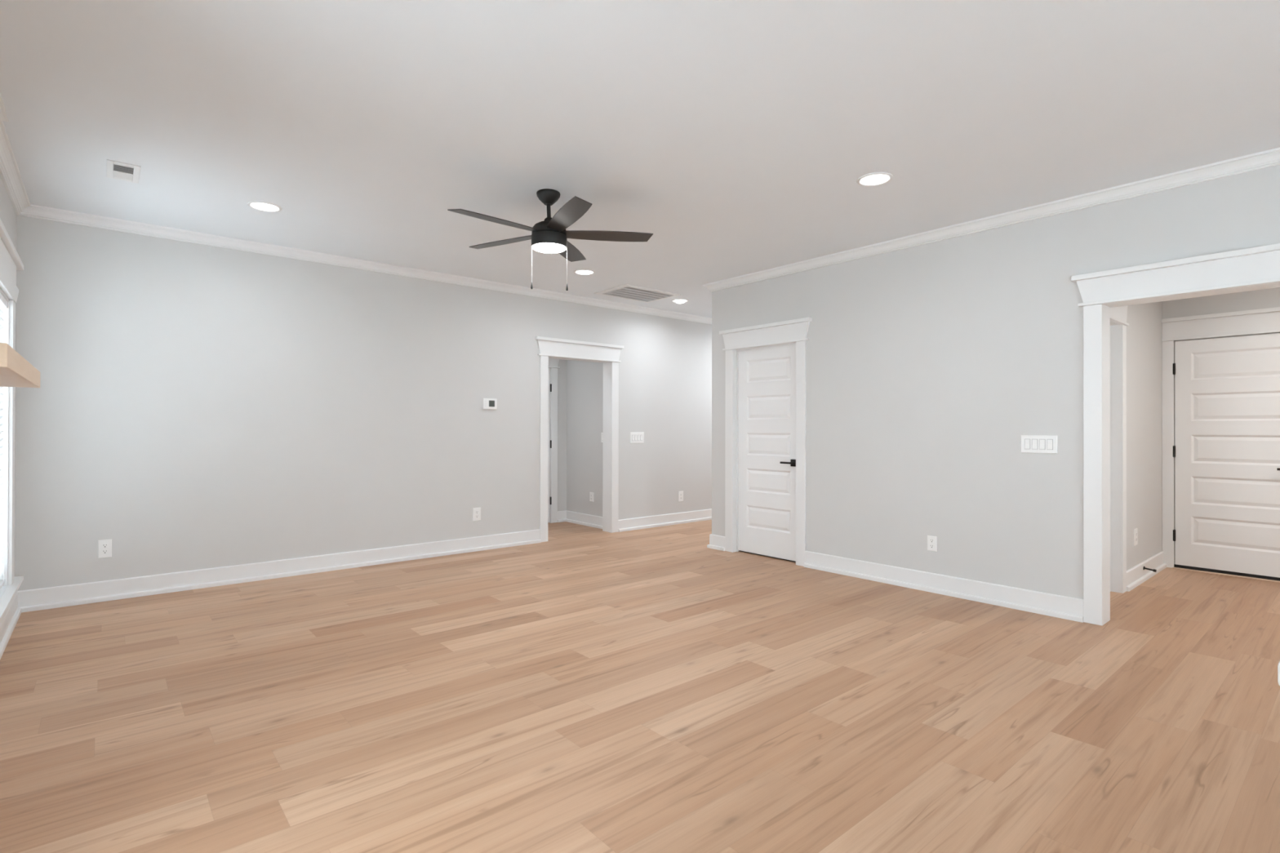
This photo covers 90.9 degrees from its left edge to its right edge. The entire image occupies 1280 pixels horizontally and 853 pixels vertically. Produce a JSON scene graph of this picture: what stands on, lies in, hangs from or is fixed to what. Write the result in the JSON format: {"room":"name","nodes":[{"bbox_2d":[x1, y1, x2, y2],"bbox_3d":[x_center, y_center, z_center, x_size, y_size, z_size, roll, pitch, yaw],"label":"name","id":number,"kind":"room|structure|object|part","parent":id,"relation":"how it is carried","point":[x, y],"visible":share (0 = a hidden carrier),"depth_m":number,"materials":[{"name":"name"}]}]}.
{"room":"empty living room","nodes":[
{"label":"empty living room","id":0,"kind":"room"},
{"bbox_2d":[0,176,16,586],"bbox_3d":[-0.932,-0.130,0.278,0.147,2.758,10.324,0,0,-40],"label":"wall","id":1,"kind":"structure","parent":0,"point":[7,213],"depth_m":3.97,"materials":[{"name":"grey paint"}]},
{"bbox_2d":[0,217,23,625],"bbox_3d":[-3.676,0.017,3.542,0.197,2.184,1.560,0,0,-40],"label":"window","id":2,"kind":"structure","parent":1,"relation":"in","point":[11,261],"depth_m":3.92,"materials":[{"name":"white paint"}]},
{"bbox_2d":[0,293,7,589],"bbox_3d":[-3.666,0.096,3.551,0.060,1.747,0.924,0,0,-40],"label":"window blind","id":3,"kind":"object","parent":2,"relation":"attached to","point":[3,303],"visible":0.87,"depth_m":3.84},
{"bbox_3d":[-3.667,0.960,3.548,0.050,0.020,0.920,0,0,-40],"label":"rail","id":4,"kind":"part","parent":3,"relation":"part of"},
{"bbox_3d":[-3.879,0.110,3.842,0.003,1.690,0.003,0,0,5],"label":"ladder cord","id":5,"kind":"part","parent":3,"relation":"part of","materials":[{"name":"white fabric"}]},
{"bbox_3d":[-3.691,1.005,3.554,0.197,0.025,1.520,0,0,-40],"label":"sill","id":6,"kind":"part","parent":2,"relation":"part of","materials":[{"name":"white paint"}]},
{"bbox_3d":[-3.989,0.100,3.998,0.018,1.788,0.140,0,0,-40],"label":"casing","id":7,"kind":"part","parent":2,"relation":"part of","materials":[{"name":"white paint"}]},
{"bbox_2d":[0,528,541,659],"bbox_3d":[0.634,1.185,1.704,4.095,0.142,10.177,0,0,-40],"label":"baseboard","id":8,"kind":"structure","parent":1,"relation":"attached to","point":[37,599],"depth_m":5.04,"materials":[{"name":"white paint"}]},
{"bbox_2d":[0,93,711,324],"bbox_3d":[2.147,-1.459,2.995,8.057,0.072,10.177,0,0,-40],"label":"trim","id":9,"kind":"structure","parent":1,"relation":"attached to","point":[10,174],"depth_m":5.07,"materials":[{"name":"white paint"}]},
{"bbox_2d":[14,215,711,591],"bbox_3d":[-1.199,-0.110,6.923,8.351,2.758,0.147,0,0,-40],"label":"wall","id":10,"kind":"structure","parent":0,"point":[195,406],"depth_m":5.28,"materials":[{"name":"grey paint"}]},
{"bbox_2d":[97,538,111,558],"bbox_3d":[-3.866,0.884,4.551,0.076,0.130,0.009,0,0,-40],"label":"wall outlet","id":11,"kind":"object","parent":10,"relation":"attached to","point":[104,546],"visible":1,"depth_m":4.55,"materials":[{"name":"white plastic"}]},
{"bbox_2d":[102,549,107,554],"bbox_3d":[-3.865,0.905,4.549,0.033,0.027,0.003,0,0,-40],"label":"receptacle","id":12,"kind":"object","parent":11,"relation":"attached to","point":[104,551],"depth_m":4.55,"materials":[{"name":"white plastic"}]},
{"bbox_2d":[102,543,107,547],"bbox_3d":[-3.865,0.862,4.549,0.033,0.027,0.003,0,0,-40],"label":"receptacle","id":13,"kind":"object","parent":11,"relation":"attached to","point":[104,545],"depth_m":4.55,"materials":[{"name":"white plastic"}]},
{"bbox_2d":[472,507,480,520],"bbox_3d":[-1.664,0.896,6.424,0.086,0.132,0.009,0,0,-40],"label":"wall outlet","id":14,"kind":"object","parent":10,"relation":"attached to","point":[476,511],"visible":1,"depth_m":6.42,"materials":[{"name":"white plastic"}]},
{"bbox_2d":[482,398,497,409],"bbox_3d":[-1.552,-0.234,6.509,0.154,0.110,0.026,0,0,-40],"label":"thermostat","id":15,"kind":"object","parent":10,"relation":"attached to","point":[487,403],"visible":1,"depth_m":6.50,"materials":[{"name":"white plastic"}]},
{"bbox_2d":[534,336,623,542],"bbox_3d":[-0.729,0.146,7.313,1.215,2.250,0.222,0,0,-40],"label":"trim","id":16,"kind":"structure","parent":10,"relation":"attached to","point":[607,354],"depth_m":7.49,"materials":[{"name":"white paint"}]},
{"bbox_3d":[-1.058,0.245,6.935,0.100,2.048,0.018,0,0,-40],"label":"casing","id":17,"kind":"part","parent":16,"relation":"part of","materials":[{"name":"white paint"}]},
{"bbox_3d":[-0.410,0.249,7.702,0.100,2.048,0.018,0,0,-40],"label":"casing","id":18,"kind":"part","parent":16,"relation":"part of","materials":[{"name":"white paint"}]},
{"bbox_3d":[-0.303,0.248,7.577,0.100,2.048,0.018,0,0,-40],"label":"casing","id":19,"kind":"part","parent":16,"relation":"part of","materials":[{"name":"white paint"}]},
{"bbox_2d":[630,432,644,443],"bbox_3d":[-0.038,0.142,7.807,0.212,0.123,0.011,0,0,-40],"label":"light switch","id":20,"kind":"object","parent":10,"relation":"attached to","point":[635,437],"visible":1,"depth_m":7.80,"materials":[{"name":"white plastic"}]},
{"bbox_2d":[617,508,711,532],"bbox_3d":[0.833,1.206,8.530,2.871,0.142,0.034,0,0,-40],"label":"baseboard","id":21,"kind":"structure","parent":10,"relation":"attached to","point":[643,522],"depth_m":8.08,"materials":[{"name":"white paint"}]},
{"bbox_2d":[678,491,683,502],"bbox_3d":[0.540,0.921,8.299,0.086,0.136,0.009,0,0,-40],"label":"wall outlet","id":22,"kind":"object","parent":10,"relation":"attached to","point":[680,493],"visible":1,"depth_m":8.29,"materials":[{"name":"white plastic"}]},
{"bbox_2d":[557,359,567,511],"bbox_3d":[-1.870,-0.108,7.827,2.492,2.758,0.147,0,0,-40],"label":"wall","id":23,"kind":"structure","parent":0,"point":[562,371],"depth_m":8.43,"materials":[{"name":"grey paint"}]},
{"bbox_2d":[547,358,559,523],"bbox_3d":[-1.530,0.147,8.086,1.151,2.250,0.192,0,0,-40],"label":"door","id":24,"kind":"structure","parent":23,"relation":"in","point":[553,363],"depth_m":8.32,"materials":[{"name":"white paint"}]},
{"bbox_3d":[-1.139,0.249,8.340,0.100,2.048,0.018,0,0,-40],"label":"casing","id":25,"kind":"part","parent":24,"relation":"part of","materials":[{"name":"white paint"}]},
{"bbox_2d":[566,360,603,516],"bbox_3d":[-0.613,-0.105,8.159,0.147,2.758,0.976,0,0,-40],"label":"wall","id":26,"kind":"structure","parent":0,"point":[584,380],"depth_m":8.17,"materials":[{"name":"grey paint"}]},
{"bbox_2d":[557,510,602,528],"bbox_3d":[-0.738,1.202,8.064,0.158,0.142,0.956,0,0,-40],"label":"baseboard","id":27,"kind":"structure","parent":26,"relation":"attached to","point":[593,521],"depth_m":8.20,"materials":[{"name":"white paint"}]},
{"bbox_2d":[589,492,593,502],"bbox_3d":[-0.618,0.901,8.039,0.009,0.118,0.085,0,0,-40],"label":"wall outlet","id":28,"kind":"object","parent":26,"relation":"attached to","point":[591,494],"visible":1,"depth_m":8.04,"materials":[{"name":"white plastic"}]},
{"bbox_2d":[600,432,603,442],"bbox_3d":[-0.462,0.138,7.858,0.011,0.125,0.085,0,0,-40],"label":"light switch","id":29,"kind":"object","parent":26,"relation":"attached to","point":[602,433],"visible":0.58,"depth_m":7.87,"materials":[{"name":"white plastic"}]},
{"bbox_2d":[0,520,1279,852],"bbox_3d":[1.779,1.323,3.414,8.351,0.120,11.594,0,0,-40],"label":"floor","id":30,"kind":"structure","parent":0,"point":[584,689],"depth_m":2.74,"materials":[{"name":"brown wood"}]},
{"bbox_2d":[1277,661,1279,685],"bbox_3d":[1.979,0.790,0.360,1.000,0.928,2.200,0,0,-40],"label":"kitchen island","id":31,"kind":"object","parent":30,"relation":"on","point":[1278,665],"visible":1,"depth_m":0.88,"materials":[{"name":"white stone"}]},
{"bbox_2d":[0,0,1279,317],"bbox_3d":[1.784,-1.555,3.423,8.351,0.120,11.594,0,0,-40],"label":"ceiling","id":32,"kind":"structure","parent":0,"point":[740,135],"depth_m":3.04,"materials":[{"name":"paint"}]},
{"bbox_2d":[106,159,140,183],"bbox_3d":[-3.040,-1.496,3.705,0.150,0.011,0.320,0,0,-40],"label":"ceiling vent","id":33,"kind":"object","parent":32,"relation":"in","point":[116,170],"visible":1,"depth_m":3.70,"materials":[{"name":"metal"}]},
{"bbox_2d":[247,200,282,212],"bbox_3d":[-2.552,-1.494,4.284,0.208,0.009,0.208,0,0,-40],"label":"recessed light","id":34,"kind":"object","parent":32,"relation":"in","point":[258,205],"visible":1,"depth_m":4.27,"materials":[{"name":"plastic"}]},
{"bbox_2d":[447,188,653,290],"bbox_3d":[-0.626,-1.183,4.007,1.232,0.626,1.275,0,0,-40],"label":"ceiling fan","id":35,"kind":"object","parent":32,"relation":"hanging from","point":[550,235],"visible":1,"depth_m":3.98,"materials":[{"name":"black metal"}]},
{"bbox_3d":[-0.858,-1.237,3.781,0.582,0.028,0.135,0,0,-43],"label":"blade","id":36,"kind":"part","parent":35,"relation":"part of","materials":[{"name":"black wood"}]},
{"bbox_3d":[-0.911,-1.236,4.220,0.582,0.028,0.135,0,0,29],"label":"blade","id":37,"kind":"part","parent":35,"relation":"part of","materials":[{"name":"black wood"}]},
{"bbox_3d":[-0.688,-1.062,4.036,0.012,0.277,0.006,0,0,0],"label":"pull chain","id":38,"kind":"part","parent":35,"relation":"part of","materials":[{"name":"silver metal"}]},
{"bbox_3d":[-0.473,-1.062,4.037,0.012,0.297,0.006,0,0,0],"label":"pull chain","id":39,"kind":"part","parent":35,"relation":"part of","materials":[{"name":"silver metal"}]},
{"bbox_3d":[-0.424,-1.236,3.696,0.135,0.028,0.582,0,0,-25],"label":"blade","id":40,"kind":"part","parent":35,"relation":"part of","materials":[{"name":"black wood"}]},
{"bbox_3d":[-0.510,-1.234,4.406,0.135,0.028,0.582,0,0,11],"label":"blade","id":41,"kind":"part","parent":35,"relation":"part of","materials":[{"name":"black wood"}]},
{"bbox_3d":[-0.209,-1.235,4.082,0.582,0.028,0.135,0,0,-7],"label":"blade","id":42,"kind":"part","parent":35,"relation":"part of","materials":[{"name":"black wood"}]},
{"bbox_2d":[573,269,595,275],"bbox_3d":[-0.536,-1.486,6.067,0.208,0.009,0.208,0,0,-40],"label":"recessed light","id":43,"kind":"object","parent":32,"relation":"in","point":[583,272],"visible":1,"depth_m":6.05,"materials":[{"name":"plastic"}]},
{"bbox_2d":[594,284,680,302],"bbox_3d":[-0.025,-1.482,7.048,0.795,0.008,0.575,0,0,-40],"label":"ceiling vent","id":44,"kind":"object","parent":32,"relation":"in","point":[627,291],"visible":1,"depth_m":7.03,"materials":[{"name":"metal"}]},
{"bbox_2d":[671,298,688,303],"bbox_3d":[0.473,-1.468,7.415,0.208,0.034,0.208,0,0,-40],"label":"recessed light","id":45,"kind":"object","parent":32,"relation":"in","point":[677,300],"visible":1,"depth_m":7.37,"materials":[{"name":"plastic"}]},
{"bbox_2d":[856,172,893,186],"bbox_3d":[1.416,-1.489,3.800,0.208,0.009,0.208,0,0,-40],"label":"recessed light","id":46,"kind":"object","parent":32,"relation":"in","point":[874,179],"visible":1,"depth_m":3.78,"materials":[{"name":"plastic"}]},
{"bbox_2d":[711,164,1279,599],"bbox_3d":[3.641,-0.113,3.321,0.147,2.758,8.741,0,0,-40],"label":"wall","id":47,"kind":"structure","parent":0,"point":[928,365],"depth_m":4.67,"materials":[{"name":"grey paint"}]},
{"bbox_2d":[719,317,812,566],"bbox_3d":[1.235,0.145,6.114,0.192,2.250,1.086,0,0,-40],"label":"door","id":48,"kind":"structure","parent":47,"relation":"in","point":[766,364],"depth_m":6.11,"materials":[{"name":"white paint"}]},
{"bbox_3d":[0.910,0.247,6.403,0.018,2.048,0.100,0,0,-40],"label":"casing","id":49,"kind":"part","parent":48,"relation":"part of","materials":[{"name":"white paint"}]},
{"bbox_3d":[1.378,0.340,5.897,0.049,0.026,0.128,0,0,-40],"label":"lever","id":50,"kind":"part","parent":48,"relation":"part of","materials":[{"name":"black metal"}]},
{"bbox_3d":[1.433,0.340,5.877,0.008,0.066,0.062,0,0,-40],"label":"handle","id":51,"kind":"part","parent":48,"relation":"part of","materials":[{"name":"black metal"}]},
{"bbox_3d":[1.468,0.246,5.746,0.018,2.048,0.100,0,0,-40],"label":"casing","id":52,"kind":"part","parent":48,"relation":"part of","materials":[{"name":"white paint"}]},
{"bbox_2d":[706,533,1083,622],"bbox_3d":[4.606,1.199,4.162,2.783,0.142,8.775,0,0,-40],"label":"baseboard","id":53,"kind":"structure","parent":47,"relation":"attached to","point":[1069,608],"depth_m":4.72,"materials":[{"name":"white paint"}]},
{"bbox_2d":[927,535,937,551],"bbox_3d":[2.244,0.899,4.838,0.009,0.115,0.072,0,0,-40],"label":"wall outlet","id":54,"kind":"object","parent":47,"relation":"attached to","point":[931,540],"visible":1,"depth_m":4.83,"materials":[{"name":"white plastic"}]},
{"bbox_2d":[702,146,1279,292],"bbox_3d":[4.584,-1.452,4.172,2.820,0.072,8.812,0,0,-40],"label":"trim","id":55,"kind":"structure","parent":47,"relation":"attached to","point":[1271,157],"depth_m":4.27,"materials":[{"name":"white paint"}]},
{"bbox_2d":[1020,435,1057,453],"bbox_3d":[2.714,0.121,4.287,0.011,0.122,0.216,0,0,-40],"label":"light switch","id":56,"kind":"object","parent":47,"relation":"attached to","point":[1046,444],"visible":1,"depth_m":4.28,"materials":[{"name":"white plastic"}]},
{"bbox_2d":[1071,243,1279,626],"bbox_3d":[3.730,0.141,3.203,0.222,2.250,2.571,0,0,-40],"label":"trim","id":57,"kind":"structure","parent":47,"relation":"attached to","point":[1253,268],"depth_m":4.02,"materials":[{"name":"white paint"}]},
{"bbox_3d":[2.913,0.243,4.048,0.018,2.048,0.100,0,0,-40],"label":"casing","id":58,"kind":"part","parent":57,"relation":"part of","materials":[{"name":"white paint"}]},
{"bbox_3d":[3.038,0.243,4.155,0.018,2.048,0.100,0,0,-40],"label":"casing","id":59,"kind":"part","parent":57,"relation":"part of","materials":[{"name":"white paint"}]},
{"bbox_2d":[1126,301,1162,570],"bbox_3d":[3.821,-0.108,5.037,2.352,2.758,0.147,0,0,-40],"label":"wall","id":60,"kind":"structure","parent":0,"point":[1144,331],"depth_m":5.28,"materials":[{"name":"grey paint"}]},
{"bbox_2d":[1110,305,1128,593],"bbox_3d":[3.326,0.144,4.586,1.134,2.250,0.192,0,0,-40],"label":"door","id":61,"kind":"structure","parent":60,"relation":"in","point":[1118,324],"depth_m":4.82,"materials":[{"name":"white paint"}]},
{"bbox_3d":[3.711,0.246,4.835,0.100,2.048,0.018,0,0,-40],"label":"casing","id":62,"kind":"part","parent":61,"relation":"part of","materials":[{"name":"white paint"}]},
{"bbox_2d":[1133,528,1137,546],"bbox_3d":[4.019,0.895,5.102,0.100,0.135,0.009,0,0,-40],"label":"wall outlet","id":63,"kind":"object","parent":60,"relation":"attached to","point":[1135,531],"visible":1,"depth_m":5.09,"materials":[{"name":"white plastic"}]},
{"bbox_2d":[1126,551,1166,591],"bbox_3d":[4.256,1.202,5.287,1.322,0.142,0.034,0,0,-40],"label":"baseboard","id":64,"kind":"structure","parent":60,"relation":"attached to","point":[1136,575],"depth_m":5.21,"materials":[{"name":"white paint"}]},
{"bbox_2d":[1142,566,1156,572],"bbox_3d":[4.197,1.175,5.184,0.030,0.036,0.085,0,0,-40],"label":"door stop","id":65,"kind":"object","parent":60,"relation":"attached to","point":[1144,567],"visible":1,"depth_m":5.18,"materials":[{"name":"black metal"}]},
{"bbox_2d":[1162,287,1279,319],"bbox_3d":[5.788,-0.106,4.653,0.147,2.758,3.282,0,0,-40],"label":"wall","id":66,"kind":"structure","parent":0,"point":[1264,298],"depth_m":5.44,"materials":[{"name":"grey paint"}]},
{"bbox_2d":[1161,306,1279,582],"bbox_3d":[5.155,0.149,5.349,0.208,2.250,1.104,0,0,-40],"label":"door","id":67,"kind":"structure","parent":66,"relation":"in","point":[1221,371],"depth_m":5.43,"materials":[{"name":"white paint"}]},
{"bbox_3d":[4.784,0.251,5.705,0.018,2.048,0.082,0,0,-40],"label":"casing","id":68,"kind":"part","parent":67,"relation":"part of","materials":[{"name":"white paint"}]},
{"bbox_3d":[-2.535,-0.126,2.294,0.024,2.758,1.780,0,0,-40],"label":"wall","id":69,"kind":"structure","parent":0,"visible":0},
{"bbox_2d":[0,342,39,387],"bbox_3d":[-2.518,-0.225,2.447,0.198,0.077,1.350,0,0,-40],"label":"mantel shelf","id":70,"kind":"object","parent":69,"relation":"attached to","point":[15,371],"visible":1,"depth_m":2.36,"materials":[{"name":"brown wood"}]}
]}

